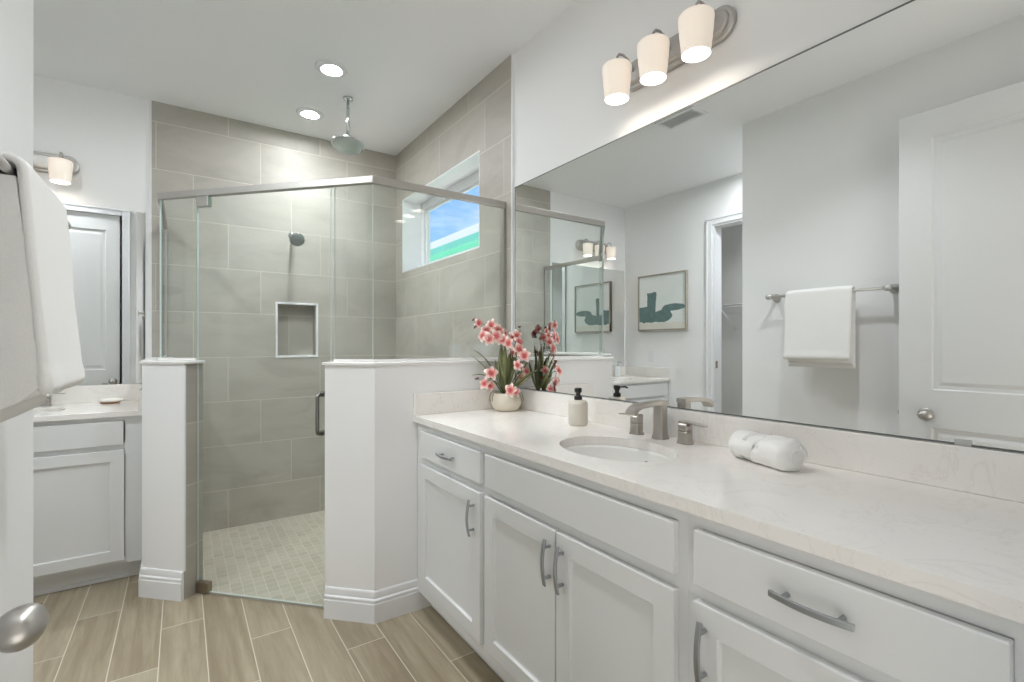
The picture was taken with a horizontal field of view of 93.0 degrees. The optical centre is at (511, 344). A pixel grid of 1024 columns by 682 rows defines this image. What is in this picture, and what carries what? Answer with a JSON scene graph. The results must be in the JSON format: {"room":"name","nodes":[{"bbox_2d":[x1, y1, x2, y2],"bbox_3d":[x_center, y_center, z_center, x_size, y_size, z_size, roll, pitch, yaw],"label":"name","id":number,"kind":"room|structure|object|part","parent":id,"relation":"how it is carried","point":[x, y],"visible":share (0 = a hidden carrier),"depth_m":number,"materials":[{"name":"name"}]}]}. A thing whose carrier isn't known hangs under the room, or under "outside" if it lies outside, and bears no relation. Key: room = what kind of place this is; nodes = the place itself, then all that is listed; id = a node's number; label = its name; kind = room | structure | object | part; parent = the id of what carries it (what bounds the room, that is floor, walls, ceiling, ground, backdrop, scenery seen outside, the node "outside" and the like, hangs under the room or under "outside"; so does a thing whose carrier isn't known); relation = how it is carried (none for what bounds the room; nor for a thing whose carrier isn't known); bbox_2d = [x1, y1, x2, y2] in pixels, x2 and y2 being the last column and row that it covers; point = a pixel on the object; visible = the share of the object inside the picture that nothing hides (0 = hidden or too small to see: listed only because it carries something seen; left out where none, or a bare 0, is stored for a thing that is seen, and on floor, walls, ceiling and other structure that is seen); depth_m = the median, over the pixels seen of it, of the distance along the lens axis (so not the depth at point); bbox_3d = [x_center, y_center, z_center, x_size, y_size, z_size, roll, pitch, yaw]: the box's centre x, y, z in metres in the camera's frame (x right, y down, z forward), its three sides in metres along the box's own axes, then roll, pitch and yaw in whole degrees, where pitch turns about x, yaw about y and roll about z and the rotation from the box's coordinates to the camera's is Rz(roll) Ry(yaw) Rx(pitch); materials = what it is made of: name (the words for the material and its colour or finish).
{"room":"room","nodes":[
{"label":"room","id":0,"kind":"room"},
{"bbox_2d":[0,0,32,681],"bbox_3d":[-0.862,-0.095,0.535,0.120,2.920,1.995,0,0,-34],"label":"wall","id":1,"kind":"structure","parent":0,"point":[16,16],"depth_m":1.25,"materials":[{"name":"white paint"}]},
{"bbox_2d":[0,154,70,228],"bbox_3d":[-1.009,-0.311,0.959,0.112,0.052,0.702,0,0,-34],"label":"towel bar","id":2,"kind":"object","parent":1,"relation":"attached to","point":[6,168],"visible":0.03,"depth_m":0.84,"materials":[{"name":"silver metal"}]},
{"bbox_2d":[0,150,84,421],"bbox_3d":[-0.975,-0.103,1.010,0.100,0.480,0.370,0,0,-34],"label":"towel","id":3,"kind":"object","parent":2,"relation":"hanging from","point":[40,350],"visible":0.99,"depth_m":0.87,"materials":[{"name":"white fabric"}]},
{"bbox_2d":[33,74,148,385],"bbox_3d":[-2.197,-0.095,3.292,2.872,2.920,0.200,0,0,-34],"label":"wall","id":4,"kind":"structure","parent":0,"point":[106,133],"depth_m":2.95,"materials":[{"name":"white paint"}]},
{"bbox_2d":[33,151,79,184],"bbox_3d":[-2.734,-1.019,2.701,0.475,0.186,0.173,0,0,-34],"label":"wall sconce","id":5,"kind":"object","parent":4,"relation":"attached to","point":[60,168],"visible":0.51,"depth_m":2.77,"materials":[{"name":"white glass"}]},
{"bbox_3d":[-2.575,-0.990,2.771,0.110,0.128,0.110,0,0,-34],"label":"lamp shade","id":6,"kind":"part","parent":5,"relation":"part of","materials":[{"name":"white glass"}]},
{"bbox_2d":[52,383,141,403],"bbox_3d":[-2.753,0.296,2.780,1.086,0.102,0.019,0,0,-34],"label":"backsplash","id":7,"kind":"structure","parent":4,"relation":"attached to","point":[86,393],"depth_m":2.93,"materials":[{"name":"stone"}]},
{"bbox_2d":[63,203,144,385],"bbox_3d":[-2.757,-0.295,2.784,1.045,1.080,0.010,0,0,-34],"label":"wall mirror","id":8,"kind":"object","parent":4,"relation":"attached to","point":[108,244],"visible":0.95,"depth_m":2.98,"materials":[{"name":"silver metal"}]},
{"bbox_2d":[149,100,151,356],"bbox_3d":[-2.302,-0.737,3.094,0.012,1.634,0.010,0,0,-34],"label":"trim","id":9,"kind":"structure","parent":4,"relation":"attached to","point":[150,101],"depth_m":3.09,"materials":[{"name":"white paint"}]},
{"bbox_2d":[140,357,204,599],"bbox_3d":[-1.911,0.713,2.745,0.270,1.265,1.005,0,0,-34],"label":"wall","id":10,"kind":"structure","parent":0,"point":[169,387],"depth_m":2.39,"materials":[{"name":"white paint"}]},
{"bbox_2d":[138,561,182,601],"bbox_3d":[-1.841,1.175,2.470,0.522,0.141,0.119,0,0,36],"label":"baseboard","id":11,"kind":"structure","parent":10,"relation":"attached to","point":[153,583],"depth_m":2.38,"materials":[{"name":"white paint"}]},
{"bbox_2d":[33,510,503,681],"bbox_3d":[-1.532,1.305,1.248,4.072,0.120,3.928,0,0,-34],"label":"floor","id":12,"kind":"structure","parent":0,"point":[102,631],"depth_m":2.09,"materials":[{"name":"brown tile"}]},
{"bbox_2d":[33,416,141,595],"bbox_3d":[-2.586,0.811,2.535,1.083,0.868,0.612,0,0,-34],"label":"vanity cabinet","id":13,"kind":"object","parent":12,"relation":"on","point":[87,473],"visible":0.62,"depth_m":2.47,"materials":[{"name":"white paint"}]},
{"bbox_3d":[-2.229,0.839,2.420,0.468,0.577,0.020,0,0,-34],"label":"door","id":14,"kind":"part","parent":13,"relation":"part of","materials":[{"name":"white paint"}]},
{"bbox_2d":[33,383,141,422],"bbox_3d":[-2.584,0.311,2.533,1.086,0.132,0.619,0,0,-34],"label":"countertop","id":15,"kind":"structure","parent":13,"relation":"on","point":[79,402],"depth_m":2.77,"materials":[{"name":"stone"}]},
{"bbox_2d":[40,393,65,406],"bbox_3d":[-2.682,0.280,2.634,0.370,0.135,0.182,0,0,-34],"label":"faucet","id":16,"kind":"object","parent":15,"relation":"on","point":[49,396],"visible":0.24,"depth_m":2.74,"materials":[{"name":"silver metal"}]},
{"bbox_2d":[97,398,123,403],"bbox_3d":[-2.367,0.331,2.865,0.124,0.030,0.082,0,0,-34],"label":"soap dish","id":17,"kind":"object","parent":15,"relation":"on","point":[105,400],"visible":1,"depth_m":2.84,"materials":[{"name":"white ceramic"}]},
{"bbox_3d":[-2.367,0.342,2.865,0.098,0.009,0.069,0,0,-34],"label":"dish","id":18,"kind":"part","parent":17,"relation":"part of","materials":[{"name":"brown ceramic"}]},
{"bbox_2d":[417,423,501,678],"bbox_3d":[-0.064,0.803,2.170,0.604,0.884,0.628,0,0,-34],"label":"vanity cabinet","id":19,"kind":"object","parent":12,"relation":"on","point":[451,489],"visible":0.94,"depth_m":1.96,"materials":[{"name":"white paint"}]},
{"bbox_3d":[-0.275,0.454,1.972,0.034,0.012,0.137,0,0,-34],"label":"handle","id":20,"kind":"part","parent":19,"relation":"part of","materials":[{"name":"silver metal"}]},
{"bbox_3d":[-0.260,0.452,1.998,0.020,0.117,0.533,0,0,-34],"label":"drawer","id":21,"kind":"part","parent":19,"relation":"part of","materials":[{"name":"white paint"}]},
{"bbox_3d":[-0.260,0.819,1.998,0.020,0.552,0.533,0,0,-34],"label":"door","id":22,"kind":"part","parent":19,"relation":"part of","materials":[{"name":"white paint"}]},
{"bbox_3d":[-0.156,0.641,1.798,0.034,0.137,0.012,0,0,-34],"label":"handle","id":23,"kind":"part","parent":19,"relation":"part of","materials":[{"name":"silver metal"}]},
{"bbox_2d":[484,446,688,681],"bbox_3d":[0.353,0.803,1.557,0.604,0.884,0.852,0,0,-34],"label":"vanity cabinet","id":24,"kind":"object","parent":12,"relation":"on","point":[581,584],"visible":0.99,"depth_m":1.34,"materials":[{"name":"white paint"}]},
{"bbox_3d":[0.021,0.819,1.586,0.020,0.552,0.398,0,0,-34],"label":"door","id":25,"kind":"part","parent":24,"relation":"part of","materials":[{"name":"white paint"}]},
{"bbox_3d":[0.099,0.638,1.424,0.034,0.137,0.012,0,0,-34],"label":"handle","id":26,"kind":"part","parent":24,"relation":"part of","materials":[{"name":"silver metal"}]},
{"bbox_3d":[0.132,0.638,1.375,0.034,0.137,0.012,0,0,-34],"label":"handle","id":27,"kind":"part","parent":24,"relation":"part of","materials":[{"name":"silver metal"}]},
{"bbox_3d":[0.251,0.819,1.248,0.020,0.552,0.406,0,0,-34],"label":"door","id":28,"kind":"part","parent":24,"relation":"part of","materials":[{"name":"white paint"}]},
{"bbox_2d":[413,388,1023,623],"bbox_3d":[0.361,0.295,1.575,0.573,0.132,2.093,0,0,-34],"label":"countertop","id":29,"kind":"structure","parent":24,"relation":"on","point":[945,520],"depth_m":1.11,"materials":[{"name":"stone"}]},
{"bbox_2d":[472,318,536,411],"bbox_3d":[-0.041,0.099,2.394,0.242,0.465,0.242,0,0,-34],"label":"potted orchid","id":30,"kind":"object","parent":29,"relation":"on","point":[508,398],"visible":1,"depth_m":2.40,"materials":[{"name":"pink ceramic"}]},
{"bbox_3d":[-0.170,-0.109,2.424,0.053,0.052,0.028,37,-20,-30],"label":"flower","id":31,"kind":"part","parent":30,"relation":"part of","materials":[{"name":"pink plant"}]},
{"bbox_3d":[-0.143,-0.040,2.400,0.036,0.062,0.050,0,0,-20],"label":"flower","id":32,"kind":"part","parent":30,"relation":"part of","materials":[{"name":"pink plant"}]},
{"bbox_3d":[-0.133,0.192,2.394,0.057,0.058,0.032,0,-9,13],"label":"flower","id":33,"kind":"part","parent":30,"relation":"part of","materials":[{"name":"pink plant"}]},
{"bbox_3d":[-0.125,-0.073,2.408,0.038,0.061,0.051,0,0,-44],"label":"flower","id":34,"kind":"part","parent":30,"relation":"part of","materials":[{"name":"pink plant"}]},
{"bbox_3d":[-0.115,-0.029,2.394,0.061,0.066,0.034,-13,-6,-8],"label":"flower","id":35,"kind":"part","parent":30,"relation":"part of","materials":[{"name":"pink plant"}]},
{"bbox_3d":[-0.109,0.199,2.403,0.058,0.056,0.030,19,5,-26],"label":"flower","id":36,"kind":"part","parent":30,"relation":"part of","materials":[{"name":"pink plant"}]},
{"bbox_3d":[-0.105,0.142,2.385,0.074,0.074,0.039,10,-24,-15],"label":"flower","id":37,"kind":"part","parent":30,"relation":"part of","materials":[{"name":"pink plant"}]},
{"bbox_3d":[-0.100,-0.097,2.430,0.051,0.067,0.036,0,0,2],"label":"flower","id":38,"kind":"part","parent":30,"relation":"part of","materials":[{"name":"pink plant"}]},
{"bbox_3d":[-0.081,-0.044,2.404,0.064,0.069,0.035,-33,4,-6],"label":"flower","id":39,"kind":"part","parent":30,"relation":"part of","materials":[{"name":"pink plant"}]},
{"bbox_3d":[-0.069,-0.072,2.438,0.047,0.060,0.036,0,0,33],"label":"flower","id":40,"kind":"part","parent":30,"relation":"part of","materials":[{"name":"pink plant"}]},
{"bbox_3d":[-0.050,-0.024,2.414,0.058,0.062,0.032,9,-12,-6],"label":"flower","id":41,"kind":"part","parent":30,"relation":"part of","materials":[{"name":"pink plant"}]},
{"bbox_3d":[-0.029,0.286,2.452,0.155,0.090,0.155,0,0,-34],"label":"pot","id":42,"kind":"part","parent":30,"relation":"part of","materials":[{"name":"beige ceramic"}]},
{"bbox_3d":[-0.018,-0.008,2.400,0.038,0.068,0.048,0,0,-19],"label":"flower","id":43,"kind":"part","parent":30,"relation":"part of","materials":[{"name":"pink plant"}]},
{"bbox_3d":[-0.005,0.223,2.375,0.056,0.074,0.040,0,0,-4],"label":"flower","id":44,"kind":"part","parent":30,"relation":"part of","materials":[{"name":"pink plant"}]},
{"bbox_3d":[0.018,0.083,2.410,0.054,0.337,0.121,0,0,-34],"label":"flower stem","id":45,"kind":"part","parent":30,"relation":"part of","materials":[{"name":"green plant"}]},
{"bbox_3d":[0.007,0.041,2.469,0.051,0.055,0.028,-12,-18,33],"label":"flower","id":46,"kind":"part","parent":30,"relation":"part of","materials":[{"name":"pink plant"}]},
{"bbox_3d":[0.020,-0.051,2.403,0.054,0.053,0.028,-5,9,-17],"label":"flower","id":47,"kind":"part","parent":30,"relation":"part of","materials":[{"name":"pink plant"}]},
{"bbox_3d":[0.015,0.230,2.395,0.054,0.053,0.028,15,-25,-21],"label":"flower","id":48,"kind":"part","parent":30,"relation":"part of","materials":[{"name":"pink plant"}]},
{"bbox_3d":[0.029,0.021,2.373,0.061,0.066,0.034,-28,4,-24],"label":"flower","id":49,"kind":"part","parent":30,"relation":"part of","materials":[{"name":"pink plant"}]},
{"bbox_3d":[0.032,0.099,2.358,0.047,0.057,0.034,0,0,-4],"label":"flower","id":50,"kind":"part","parent":30,"relation":"part of","materials":[{"name":"pink plant"}]},
{"bbox_3d":[0.031,-0.012,2.394,0.060,0.062,0.034,16,-21,-27],"label":"flower","id":51,"kind":"part","parent":30,"relation":"part of","materials":[{"name":"pink plant"}]},
{"bbox_3d":[0.053,0.164,2.423,0.054,0.053,0.028,20,19,25],"label":"flower","id":52,"kind":"part","parent":30,"relation":"part of","materials":[{"name":"green plant"}]},
{"bbox_3d":[0.061,0.051,2.364,0.068,0.067,0.035,0,3,14],"label":"flower","id":53,"kind":"part","parent":30,"relation":"part of","materials":[{"name":"pink plant"}]},
{"bbox_3d":[0.066,0.133,2.404,0.054,0.055,0.030,10,-16,-36],"label":"flower","id":54,"kind":"part","parent":30,"relation":"part of","materials":[{"name":"pink plant"}]},
{"bbox_2d":[568,388,587,425],"bbox_3d":[0.273,0.255,2.002,0.080,0.153,0.080,0,0,-34],"label":"soap dispenser","id":55,"kind":"object","parent":29,"relation":"on","point":[577,408],"visible":1,"depth_m":1.97,"materials":[{"name":"beige ceramic"}]},
{"bbox_2d":[564,444,672,510],"bbox_3d":[0.334,0.437,1.562,0.334,0.150,0.441,0,0,-34],"label":"sink","id":56,"kind":"object","parent":29,"relation":"in","point":[610,452],"visible":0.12,"depth_m":1.72,"materials":[{"name":"white ceramic"}]},
{"bbox_2d":[619,399,707,444],"bbox_3d":[0.468,0.264,1.678,0.182,0.135,0.370,0,0,-34],"label":"faucet","id":57,"kind":"object","parent":29,"relation":"on","point":[660,429],"visible":1,"depth_m":1.69,"materials":[{"name":"silver metal"}]},
{"bbox_3d":[0.468,0.264,1.678,0.182,0.135,0.051,0,0,-34],"label":"spout","id":58,"kind":"part","parent":57,"relation":"part of","materials":[{"name":"silver metal"}]},
{"bbox_3d":[0.597,0.262,1.602,0.026,0.010,0.099,0,0,-34],"label":"lever","id":59,"kind":"part","parent":57,"relation":"part of","materials":[{"name":"silver metal"}]},
{"bbox_2d":[729,429,806,471],"bbox_3d":[0.705,0.289,1.355,0.102,0.084,0.215,0,0,-18],"label":"rolled towel","id":60,"kind":"object","parent":29,"relation":"on","point":[777,452],"visible":1,"depth_m":1.29,"materials":[{"name":"white fabric"}]},
{"bbox_2d":[689,513,1023,681],"bbox_3d":[0.764,0.803,0.953,0.604,0.884,0.608,0,0,-34],"label":"vanity cabinet","id":61,"kind":"object","parent":12,"relation":"on","point":[761,609],"visible":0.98,"depth_m":0.84,"materials":[{"name":"white paint"}]},
{"bbox_3d":[0.388,0.638,0.999,0.034,0.137,0.012,0,0,-34],"label":"handle","id":62,"kind":"part","parent":61,"relation":"part of","materials":[{"name":"silver metal"}]},
{"bbox_3d":[0.527,0.819,0.841,0.020,0.552,0.479,0,0,-34],"label":"door","id":63,"kind":"part","parent":61,"relation":"part of","materials":[{"name":"white paint"}]},
{"bbox_3d":[0.506,0.448,0.825,0.034,0.012,0.137,0,0,-34],"label":"handle","id":64,"kind":"part","parent":61,"relation":"part of","materials":[{"name":"silver metal"}]},
{"bbox_2d":[152,101,395,532],"bbox_3d":[-1.655,-0.105,3.591,1.616,2.900,0.113,0,0,-34],"label":"tiled wall","id":65,"kind":"structure","parent":0,"point":[266,301],"depth_m":3.47,"materials":[{"name":"grey tile"}]},
{"bbox_2d":[288,232,304,245],"bbox_3d":[-1.552,-0.762,3.479,0.100,0.132,0.197,0,0,-34],"label":"shower head","id":66,"kind":"object","parent":65,"relation":"attached to","point":[296,239],"visible":1,"depth_m":3.42},
{"bbox_3d":[-1.583,-0.106,3.580,0.292,0.403,0.014,0,0,-34],"label":"niche trim","id":67,"kind":"part","parent":65,"relation":"part of","materials":[{"name":"white tile"}]},
{"bbox_2d":[33,0,574,155],"bbox_3d":[-1.473,-1.615,1.435,4.420,0.120,4.170,0,0,-34],"label":"ceiling","id":68,"kind":"structure","parent":0,"point":[407,62],"depth_m":2.59,"materials":[{"name":"white paint"}]},
{"bbox_2d":[296,107,323,119],"bbox_3d":[-1.359,-1.548,3.270,0.176,0.012,0.176,0,0,-34],"label":"recessed light","id":69,"kind":"object","parent":68,"relation":"in","point":[304,112],"visible":1,"depth_m":3.25,"materials":[{"name":"white paint"}]},
{"bbox_2d":[315,60,347,77],"bbox_3d":[-1.016,-1.548,2.739,0.176,0.012,0.176,0,0,-34],"label":"recessed light","id":70,"kind":"object","parent":68,"relation":"in","point":[329,68],"visible":1,"depth_m":2.72,"materials":[{"name":"white paint"}]},
{"bbox_2d":[331,96,363,154],"bbox_3d":[-1.034,-1.391,3.058,0.195,0.325,0.194,0,0,-34],"label":"shower head","id":71,"kind":"object","parent":68,"relation":"hanging from","point":[346,144],"visible":1,"depth_m":3.05},
{"bbox_3d":[-1.034,-1.421,3.063,0.019,0.243,0.019,0,0,-34],"label":"drop arm","id":72,"kind":"part","parent":71,"relation":"part of","materials":[{"name":"silver metal"}]},
{"bbox_2d":[157,175,505,361],"bbox_3d":[-1.195,-0.348,2.629,2.266,0.856,0.552,0,0,12],"label":"shower enclosure","id":73,"kind":"object","parent":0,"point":[361,180],"visible":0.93,"depth_m":2.45,"materials":[{"name":"clear glass"}]},
{"bbox_3d":[-1.693,-0.341,2.469,0.225,0.823,0.008,0,0,12],"label":"glass panel","id":74,"kind":"part","parent":73,"relation":"part of","materials":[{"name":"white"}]},
{"bbox_3d":[-2.019,-0.341,2.810,0.008,0.823,0.769,0,0,-34],"label":"glass panel","id":75,"kind":"part","parent":73,"relation":"part of","materials":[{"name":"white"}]},
{"bbox_2d":[196,187,330,608],"bbox_3d":[-1.211,0.252,2.381,0.744,1.986,0.107,0,0,15],"label":"shower door","id":76,"kind":"structure","parent":73,"relation":"attached to","point":[202,586],"depth_m":2.43,"materials":[{"name":"clear glass"}]},
{"bbox_3d":[-0.893,0.325,2.295,0.026,0.210,0.107,0,0,12],"label":"pull handle","id":77,"kind":"part","parent":76,"relation":"part of","materials":[{"name":"silver metal"}]},
{"bbox_3d":[-1.195,-0.760,2.629,2.266,0.034,0.552,0,0,12],"label":"header rail","id":78,"kind":"part","parent":73,"relation":"part of","materials":[{"name":"silver metal"}]},
{"bbox_3d":[-0.737,-0.341,2.261,0.196,0.823,0.008,0,0,12],"label":"glass panel","id":79,"kind":"part","parent":73,"relation":"part of","materials":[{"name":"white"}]},
{"bbox_2d":[322,359,513,590],"bbox_3d":[-0.452,0.713,2.442,0.942,1.265,0.273,0,0,-34],"label":"wall","id":80,"kind":"structure","parent":0,"point":[371,431],"depth_m":2.21,"materials":[{"name":"white paint"}]},
{"bbox_2d":[324,579,430,623],"bbox_3d":[-0.607,1.175,2.222,0.491,0.141,0.114,0,0,-13],"label":"baseboard","id":81,"kind":"structure","parent":80,"relation":"attached to","point":[343,604],"depth_m":2.20,"materials":[{"name":"white paint"}]},
{"bbox_2d":[402,150,479,272],"bbox_3d":[-0.452,-0.862,3.431,0.197,0.578,1.212,0,0,-34],"label":"window","id":82,"kind":"structure","parent":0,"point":[463,177],"depth_m":3.87,"materials":[{"name":"white paint"}]},
{"bbox_2d":[396,55,510,358],"bbox_3d":[-0.476,-0.105,3.305,0.012,2.900,1.696,0,0,-34],"label":"tiled wall","id":83,"kind":"structure","parent":0,"point":[437,303],"depth_m":3.05,"materials":[{"name":"beige tile"}]},
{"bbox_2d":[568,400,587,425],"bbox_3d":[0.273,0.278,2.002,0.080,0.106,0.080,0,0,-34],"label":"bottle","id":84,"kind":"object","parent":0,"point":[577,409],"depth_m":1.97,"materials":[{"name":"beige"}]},
{"bbox_2d":[429,0,1019,452],"bbox_3d":[0.189,-0.095,2.541,0.228,2.920,4.128,0,0,-34],"label":"wall","id":85,"kind":"structure","parent":0,"point":[562,114],"depth_m":1.97,"materials":[{"name":"white paint"}]},
{"bbox_2d":[511,53,513,346],"bbox_3d":[0.004,-0.737,2.598,0.013,1.634,0.012,0,0,-34],"label":"trim","id":86,"kind":"structure","parent":85,"relation":"attached to","point":[512,54],"depth_m":2.59,"materials":[{"name":"white paint"}]},
{"bbox_2d":[602,0,736,104],"bbox_3d":[0.516,-1.015,1.704,0.173,0.186,0.475,0,0,-34],"label":"wall sconce","id":87,"kind":"object","parent":85,"relation":"attached to","point":[701,28],"visible":1,"depth_m":1.64,"materials":[{"name":"white glass"}]},
{"bbox_3d":[0.394,-0.985,1.826,0.050,0.114,0.050,0,0,-34],"label":"bulb","id":88,"kind":"part","parent":87,"relation":"part of","materials":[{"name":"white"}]},
{"bbox_3d":[0.394,-0.986,1.826,0.110,0.128,0.110,0,0,-34],"label":"lamp shade","id":89,"kind":"part","parent":87,"relation":"part of","materials":[{"name":"white glass"}]},
{"bbox_3d":[0.428,-1.077,1.849,0.107,0.054,0.026,0,0,-34],"label":"lamp arm","id":90,"kind":"part","parent":87,"relation":"part of","materials":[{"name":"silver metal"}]},
{"bbox_3d":[0.490,-0.986,1.686,0.110,0.128,0.110,0,0,-34],"label":"lamp shade","id":91,"kind":"part","parent":87,"relation":"part of","materials":[{"name":"white glass"}]},
{"bbox_3d":[0.490,-0.985,1.686,0.050,0.114,0.050,0,0,-34],"label":"bulb","id":92,"kind":"part","parent":87,"relation":"part of","materials":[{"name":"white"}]},
{"bbox_3d":[0.523,-1.077,1.708,0.107,0.054,0.026,0,0,-34],"label":"lamp arm","id":93,"kind":"part","parent":87,"relation":"part of","materials":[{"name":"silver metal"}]},
{"bbox_3d":[0.586,-0.985,1.545,0.050,0.114,0.050,0,0,-34],"label":"bulb","id":94,"kind":"part","parent":87,"relation":"part of","materials":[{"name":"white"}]},
{"bbox_3d":[0.586,-0.986,1.545,0.110,0.128,0.110,0,0,-34],"label":"lamp shade","id":95,"kind":"part","parent":87,"relation":"part of","materials":[{"name":"white glass"}]},
{"bbox_3d":[0.619,-1.077,1.568,0.107,0.054,0.026,0,0,-34],"label":"lamp arm","id":96,"kind":"part","parent":87,"relation":"part of","materials":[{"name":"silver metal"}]},
{"bbox_2d":[515,0,1023,452],"bbox_3d":[0.599,-0.304,1.727,0.010,1.065,2.071,0,0,-34],"label":"wall mirror","id":97,"kind":"object","parent":85,"relation":"attached to","point":[831,235],"visible":0.97,"depth_m":1.36,"materials":[{"name":"silver metal"}]},
{"bbox_2d":[518,388,1023,502],"bbox_3d":[0.590,0.280,1.730,0.019,0.102,2.092,0,0,-34],"label":"backsplash","id":98,"kind":"structure","parent":85,"relation":"attached to","point":[999,474],"depth_m":1.25,"materials":[{"name":"stone"}]},
{"bbox_3d":[0.469,-0.095,0.307,1.823,2.920,0.120,0,0,-34],"label":"wall","id":99,"kind":"structure","parent":0,"visible":0},
{"bbox_2d":[0,603,48,652],"bbox_3d":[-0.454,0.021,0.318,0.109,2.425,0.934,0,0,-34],"label":"door knob","id":100,"kind":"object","parent":99,"relation":"in","point":[23,625],"depth_m":0.60,"materials":[{"name":"silver metal"}]},
{"label":"outside","id":101,"kind":"structure","parent":0,"visible":0},
{"bbox_2d":[430,223,478,261],"bbox_3d":[1.263,-0.635,9.327,5.415,4.360,18.600,0,0,-34],"label":"neighbor house","id":102,"kind":"structure","parent":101,"point":[467,238],"depth_m":7.78,"materials":[{"name":"green"}]}
]}

